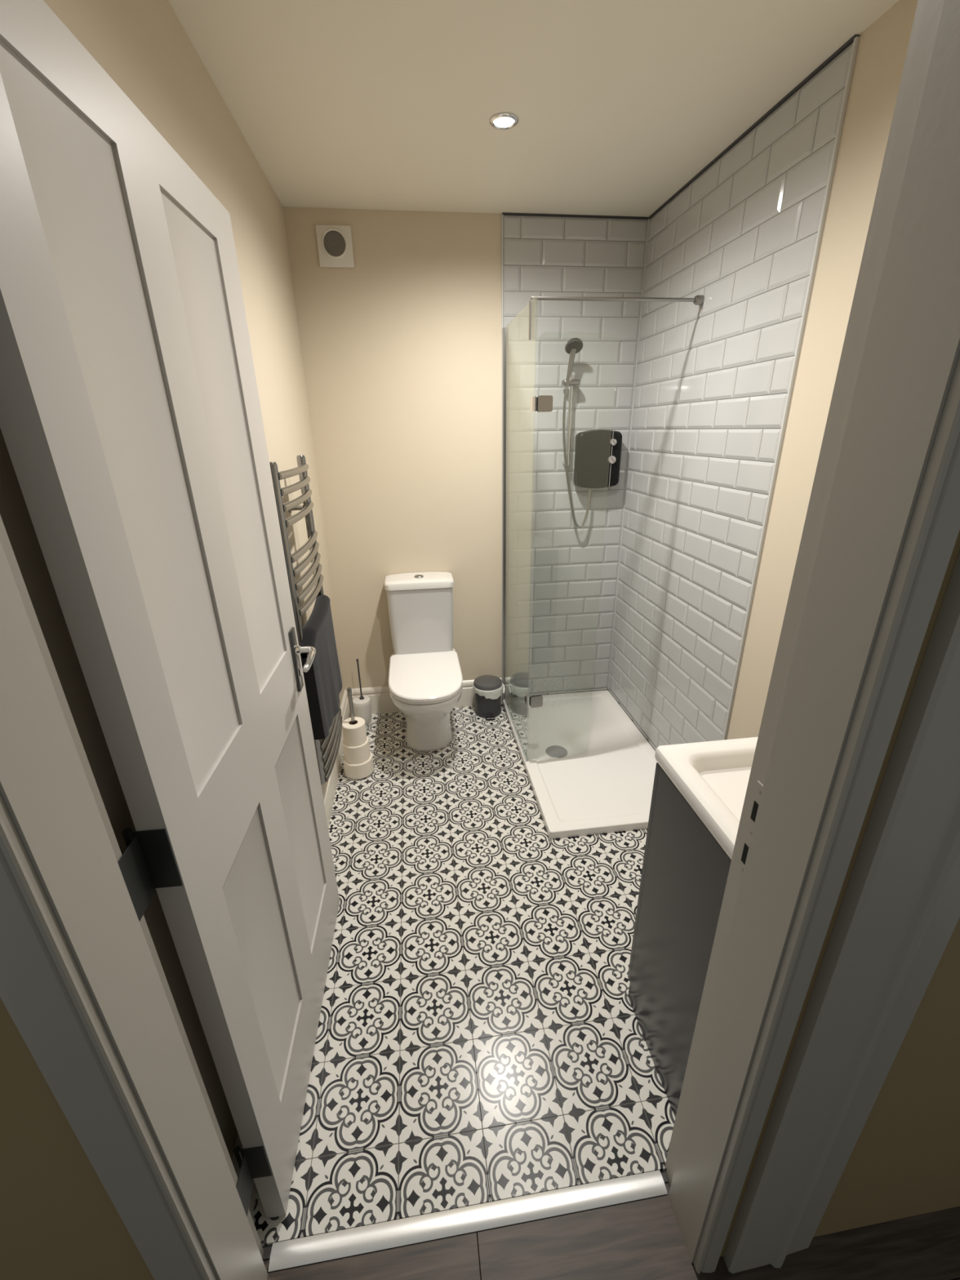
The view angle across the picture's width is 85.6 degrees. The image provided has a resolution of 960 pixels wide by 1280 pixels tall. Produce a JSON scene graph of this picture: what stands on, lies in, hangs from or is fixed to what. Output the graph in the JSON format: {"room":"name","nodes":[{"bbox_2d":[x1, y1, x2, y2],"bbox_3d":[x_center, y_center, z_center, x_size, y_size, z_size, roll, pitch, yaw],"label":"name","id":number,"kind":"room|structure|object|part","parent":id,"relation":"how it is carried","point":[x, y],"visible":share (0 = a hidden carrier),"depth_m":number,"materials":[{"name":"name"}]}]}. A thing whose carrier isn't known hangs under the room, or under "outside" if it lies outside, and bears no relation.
{"room":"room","nodes":[
{"label":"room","id":0,"kind":"room"},
{"bbox_2d":[0,0,344,1159],"bbox_3d":[-0.716,-0.279,1.628,0.100,2.440,2.372,-4,22,-7],"label":"wall","id":1,"kind":"structure","parent":0,"point":[143,46],"depth_m":1.14,"materials":[{"name":"beige paint"}]},
{"bbox_2d":[231,688,351,1217],"bbox_3d":[-0.637,0.774,2.048,0.018,0.170,2.201,-4,22,-7],"label":"baseboard","id":2,"kind":"structure","parent":1,"relation":"attached to","point":[328,788],"depth_m":2.31,"materials":[{"name":"beige wood"}]},
{"bbox_2d":[269,454,342,785],"bbox_3d":[-0.628,-0.074,1.884,0.105,1.109,0.478,-4,22,-7],"label":"towel radiator","id":3,"kind":"object","parent":1,"relation":"attached to","point":[329,746],"visible":0.57,"depth_m":1.73,"materials":[{"name":"silver metal"}]},
{"bbox_3d":[-0.642,-0.158,2.090,0.031,1.109,0.031,-4,22,-7],"label":"post","id":4,"kind":"part","parent":3,"relation":"part of","materials":[{"name":"silver metal"}]},
{"bbox_2d":[298,595,342,739],"bbox_3d":[-0.580,0.085,1.913,0.077,0.392,0.447,-4,22,-7],"label":"towel","id":5,"kind":"object","parent":3,"relation":"hanging from","point":[322,681],"visible":0.9,"depth_m":1.79,"materials":[{"name":"black fabric"}]},
{"bbox_2d":[352,695,371,724],"bbox_3d":[-0.675,0.405,2.979,0.104,0.154,0.104,-4,22,-7],"label":"pot","id":6,"kind":"object","parent":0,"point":[362,704],"depth_m":2.94,"materials":[{"name":"white plastic"}]},
{"bbox_2d":[282,206,648,702],"bbox_3d":[-0.013,-0.754,2.767,1.613,2.440,0.108,-4,22,-7],"label":"wall","id":7,"kind":"structure","parent":0,"point":[401,347],"depth_m":2.56,"materials":[{"name":"beige paint"}]},
{"bbox_2d":[315,224,354,267],"bbox_3d":[-0.625,-1.698,2.235,0.148,0.150,0.025,-4,22,-7],"label":"fan","id":8,"kind":"object","parent":7,"relation":"attached to","point":[335,244],"visible":1,"depth_m":2.23,"materials":[{"name":"white plastic"}]},
{"bbox_2d":[324,231,345,256],"bbox_3d":[-0.625,-1.702,2.228,0.091,0.091,0.006,-4,22,-7],"label":"grille","id":9,"kind":"object","parent":8,"relation":"attached to","point":[334,241],"depth_m":2.23,"materials":[{"name":"grey plastic"}]},
{"bbox_2d":[351,677,502,714],"bbox_3d":[-0.319,0.339,3.104,0.908,0.170,0.018,-4,22,-7],"label":"baseboard","id":10,"kind":"structure","parent":7,"relation":"attached to","point":[381,702],"depth_m":3.08,"materials":[{"name":"beige wood"}]},
{"bbox_2d":[501,213,502,680],"bbox_3d":[0.117,-0.758,2.728,0.007,2.400,0.010,-4,22,-7],"label":"trim","id":11,"kind":"structure","parent":7,"relation":"attached to","point":[501,214],"depth_m":2.54,"materials":[{"name":"grey metal"}]},
{"bbox_2d":[502,212,648,219],"bbox_3d":[0.428,-1.891,2.312,0.670,0.005,0.013,-4,22,-7],"label":"trim","id":12,"kind":"structure","parent":7,"relation":"attached to","point":[503,213],"depth_m":2.31,"materials":[{"name":"grey plastic"}]},
{"bbox_2d":[561,337,591,528],"bbox_3d":[0.491,-1.001,2.601,0.190,0.883,0.143,-4,22,-7],"label":"shower rail","id":13,"kind":"object","parent":7,"relation":"attached to","point":[573,346],"visible":0.99,"depth_m":2.55,"materials":[{"name":"silver metal"}]},
{"bbox_3d":[0.447,-1.091,2.587,0.019,0.415,0.019,-4,22,-7],"label":"rail","id":14,"kind":"part","parent":13,"relation":"part of","materials":[{"name":"silver metal"}]},
{"bbox_2d":[573,429,622,488],"bbox_3d":[0.608,-0.930,2.671,0.230,0.288,0.098,-4,22,-7],"label":"shower","id":15,"kind":"object","parent":7,"relation":"attached to","point":[597,452],"visible":1,"depth_m":2.64,"materials":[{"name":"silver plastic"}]},
{"bbox_2d":[0,529,959,1279],"bbox_3d":[0.166,0.128,0.590,3.300,2.440,0.068,-4,22,-7],"label":"wall","id":16,"kind":"structure","parent":0,"point":[59,1220],"depth_m":0.77,"materials":[{"name":"brown paint"}]},
{"bbox_2d":[0,793,217,1279],"bbox_3d":[-0.468,0.347,0.542,0.072,2.110,0.017,-4,22,-7],"label":"trim","id":17,"kind":"structure","parent":16,"relation":"attached to","point":[44,991],"depth_m":0.59,"materials":[{"name":"grey paint"}]},
{"bbox_2d":[693,354,959,1273],"bbox_3d":[0.434,0.289,0.646,0.040,2.110,0.017,-4,22,-7],"label":"trim","id":18,"kind":"structure","parent":16,"relation":"attached to","point":[934,528],"depth_m":0.59,"materials":[{"name":"grey paint"}]},
{"bbox_2d":[723,551,959,1273],"bbox_3d":[0.569,0.274,0.652,0.182,2.130,0.030,-4,22,-7],"label":"trim","id":19,"kind":"structure","parent":16,"relation":"attached to","point":[899,913],"depth_m":0.72,"materials":[{"name":"grey paint"}]},
{"bbox_2d":[168,0,898,217],"bbox_3d":[0.109,-1.513,1.283,1.813,0.080,2.303,-4,22,-7],"label":"ceiling","id":20,"kind":"structure","parent":0,"point":[618,105],"depth_m":1.44,"materials":[{"name":"beige paint"}]},
{"bbox_2d":[489,112,518,129],"bbox_3d":[0.074,-1.590,1.594,0.088,0.010,0.088,-4,22,-7],"label":"recessed light","id":21,"kind":"object","parent":20,"relation":"in","point":[501,121],"visible":1,"depth_m":1.58,"materials":[{"name":"silver metal"}]},
{"bbox_2d":[252,702,959,1279],"bbox_3d":[0.144,1.166,1.356,3.300,0.060,3.968,-4,22,-7],"label":"floor","id":22,"kind":"structure","parent":0,"point":[480,1039],"depth_m":1.40,"materials":[{"name":"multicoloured tile"}]},
{"bbox_2d":[344,687,373,781],"bbox_3d":[-0.600,0.437,2.479,0.144,0.468,0.144,-4,22,-7],"label":"stand","id":23,"kind":"object","parent":22,"relation":"on","point":[348,689],"visible":0.4,"depth_m":2.43,"materials":[{"name":"silver metal"}]},
{"bbox_2d":[342,751,373,779],"bbox_3d":[-0.597,0.608,2.549,0.142,0.080,0.142,-4,22,-7],"label":"toilet roll","id":24,"kind":"object","parent":23,"relation":"on","point":[360,771],"visible":0.67,"depth_m":2.50,"materials":[{"name":"beige paper"}]},
{"bbox_2d":[342,736,370,764],"bbox_3d":[-0.599,0.527,2.516,0.124,0.093,0.124,-4,22,-7],"label":"toilet roll","id":25,"kind":"object","parent":24,"relation":"on","point":[357,754],"visible":0.74,"depth_m":2.47,"materials":[{"name":"beige paper"}]},
{"bbox_2d":[342,716,366,746],"bbox_3d":[-0.600,0.437,2.479,0.108,0.099,0.108,-4,22,-7],"label":"toilet roll","id":26,"kind":"object","parent":25,"relation":"on","point":[355,735],"visible":0.95,"depth_m":2.44,"materials":[{"name":"beige paper"}]},
{"bbox_2d":[352,658,371,724],"bbox_3d":[-0.677,0.290,2.933,0.104,0.402,0.104,-4,22,-7],"label":"toilet brush","id":27,"kind":"object","parent":22,"relation":"on","point":[362,704],"visible":0.9,"depth_m":2.94,"materials":[{"name":"white plastic"}]},
{"bbox_3d":[-0.674,0.218,2.904,0.028,0.248,0.028,-4,22,-7],"label":"handle","id":28,"kind":"part","parent":27,"relation":"part of","materials":[{"name":"grey plastic"}]},
{"bbox_2d":[384,571,462,751],"bbox_3d":[-0.283,0.147,2.667,0.362,0.853,0.686,-4,22,-7],"label":"toilet","id":29,"kind":"object","parent":22,"relation":"on","point":[425,679],"visible":1,"depth_m":2.70,"materials":[{"name":"white ceramic"}]},
{"bbox_3d":[-0.322,-0.313,2.745,0.360,0.043,0.191,-4,22,-7],"label":"cistern lid","id":30,"kind":"part","parent":29,"relation":"part of","materials":[{"name":"white ceramic"}]},
{"bbox_3d":[-0.273,0.174,2.593,0.362,0.024,0.527,-4,22,-7],"label":"lid","id":31,"kind":"part","parent":29,"relation":"part of","materials":[{"name":"white plastic"}]},
{"bbox_3d":[-0.274,0.192,2.606,0.356,0.016,0.517,-4,22,-7],"label":"seat","id":32,"kind":"part","parent":29,"relation":"part of","materials":[{"name":"white plastic"}]},
{"bbox_2d":[268,1169,667,1271],"bbox_3d":[-0.009,1.234,1.108,0.844,0.006,0.040,-4,22,-7],"label":"trim","id":33,"kind":"structure","parent":22,"relation":"on","point":[296,1252],"depth_m":1.10,"materials":[{"name":"silver metal"}]},
{"bbox_2d":[472,675,505,719],"bbox_3d":[0.047,0.327,3.053,0.183,0.218,0.180,16,28,35],"label":"pedal bin","id":34,"kind":"object","parent":22,"relation":"on","point":[488,689],"visible":1,"depth_m":3.00,"materials":[{"name":"grey metal"}]},
{"bbox_3d":[0.045,0.241,3.018,0.167,0.032,0.167,-4,22,-7],"label":"lid","id":35,"kind":"part","parent":34,"relation":"part of","materials":[{"name":"grey plastic"}]},
{"bbox_2d":[502,690,657,838],"bbox_3d":[0.545,0.565,2.691,0.674,0.035,1.155,-4,22,-7],"label":"shower tray","id":36,"kind":"object","parent":22,"relation":"on","point":[590,770],"visible":0.91,"depth_m":2.56,"materials":[{"name":"white ceramic"}]},
{"bbox_2d":[502,294,704,761],"bbox_3d":[0.499,-0.458,2.525,0.674,1.986,0.688,-4,22,-7],"label":"screen","id":37,"kind":"object","parent":36,"relation":"on","point":[541,403],"visible":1,"depth_m":2.52,"materials":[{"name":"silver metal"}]},
{"bbox_3d":[0.226,0.279,2.452,0.017,0.052,0.058,-4,22,-7],"label":"hinge plate","id":38,"kind":"part","parent":37,"relation":"part of","materials":[{"name":"silver metal"}]},
{"bbox_3d":[0.205,-0.898,1.974,0.017,0.052,0.058,-4,22,-7],"label":"hinge plate","id":39,"kind":"part","parent":37,"relation":"part of","materials":[{"name":"silver metal"}]},
{"bbox_2d":[627,737,758,1117],"bbox_3d":[0.754,0.645,1.230,0.618,0.979,0.434,-4,22,-7],"label":"vanity unit","id":40,"kind":"object","parent":22,"relation":"on","point":[699,792],"visible":0.12,"depth_m":1.20,"materials":[{"name":"grey wood"}]},
{"bbox_3d":[0.580,0.637,1.397,0.303,0.755,0.018,-4,22,-7],"label":"door","id":41,"kind":"part","parent":40,"relation":"part of","materials":[{"name":"grey wood"}]},
{"bbox_2d":[654,737,758,859],"bbox_3d":[0.750,0.360,1.104,0.618,0.112,0.414,-4,22,-7],"label":"basin","id":42,"kind":"object","parent":40,"relation":"in","point":[701,786],"depth_m":1.15,"materials":[{"name":"white ceramic"}]},
{"bbox_2d":[608,0,918,751],"bbox_3d":[0.974,-0.400,1.855,0.108,2.440,2.303,-4,22,-7],"label":"wall","id":43,"kind":"structure","parent":0,"point":[713,377],"depth_m":1.82,"materials":[{"name":"white tile"}]},
{"bbox_2d":[608,218,649,689],"bbox_3d":[0.787,-0.799,2.804,0.006,2.398,0.006,-4,22,-7],"label":"trim","id":44,"kind":"structure","parent":43,"relation":"attached to","point":[649,219],"depth_m":2.70,"materials":[{"name":"grey"}]},
{"bbox_2d":[647,34,859,219],"bbox_3d":[0.843,-1.695,1.812,0.013,0.005,1.187,-4,22,-7],"label":"trim","id":45,"kind":"structure","parent":43,"relation":"attached to","point":[851,40],"depth_m":1.58,"materials":[{"name":"grey plastic"}]},
{"bbox_2d":[722,35,859,740],"bbox_3d":[0.941,-0.362,1.719,0.010,2.400,0.008,-4,22,-7],"label":"trim","id":46,"kind":"structure","parent":43,"relation":"attached to","point":[855,42],"depth_m":1.51,"materials":[{"name":"grey metal"}]},
{"bbox_3d":[0.283,0.094,0.667,1.613,2.440,0.068,-4,22,-7],"label":"wall","id":47,"kind":"structure","parent":0,"visible":0},
{"bbox_2d":[0,515,267,1279],"bbox_3d":[-0.460,0.343,0.645,0.040,2.040,0.172,-4,22,-7],"label":"trim","id":48,"kind":"structure","parent":47,"relation":"attached to","point":[99,896],"depth_m":0.61,"materials":[{"name":"grey paint"}]},
{"bbox_2d":[0,0,339,1217],"bbox_3d":[-0.495,0.164,1.105,0.167,1.993,0.813,-3,22,-5],"label":"door","id":49,"kind":"structure","parent":47,"relation":"in","point":[131,425],"depth_m":0.79,"materials":[{"name":"white paint"}]},
{"bbox_3d":[-0.482,-0.203,0.749,0.028,0.888,0.223,-3,22,-5],"label":"panel","id":50,"kind":"part","parent":49,"relation":"part of","materials":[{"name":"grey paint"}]},
{"bbox_3d":[-0.520,-0.336,1.077,0.028,0.888,0.246,-3,22,-5],"label":"panel","id":51,"kind":"part","parent":49,"relation":"part of","materials":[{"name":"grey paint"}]},
{"bbox_3d":[-0.467,0.672,1.104,0.028,0.623,0.223,-3,22,-5],"label":"panel","id":52,"kind":"part","parent":49,"relation":"part of","materials":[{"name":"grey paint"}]},
{"bbox_3d":[-0.507,0.055,1.433,0.008,0.180,0.042,-3,22,-5],"label":"handle","id":53,"kind":"part","parent":49,"relation":"part of","materials":[{"name":"grey metal"}]},
{"bbox_3d":[-0.505,0.539,1.433,0.028,0.623,0.246,-3,22,-5],"label":"panel","id":54,"kind":"part","parent":49,"relation":"part of","materials":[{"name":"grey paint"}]},
{"bbox_3d":[-0.471,0.050,1.381,0.057,0.030,0.119,-3,22,-5],"label":"lever","id":55,"kind":"part","parent":49,"relation":"part of","materials":[{"name":"silver metal"}]},
{"bbox_2d":[665,0,959,1262],"bbox_3d":[0.422,0.293,0.730,0.042,2.040,0.137,-4,22,-7],"label":"trim","id":56,"kind":"structure","parent":47,"relation":"attached to","point":[903,353],"depth_m":0.56,"materials":[{"name":"grey paint"}]},
{"bbox_3d":[0.406,0.286,0.773,0.002,0.170,0.023,-4,22,-7],"label":"strike plate","id":57,"kind":"part","parent":56,"relation":"part of","materials":[{"name":"grey paint"}]}
]}

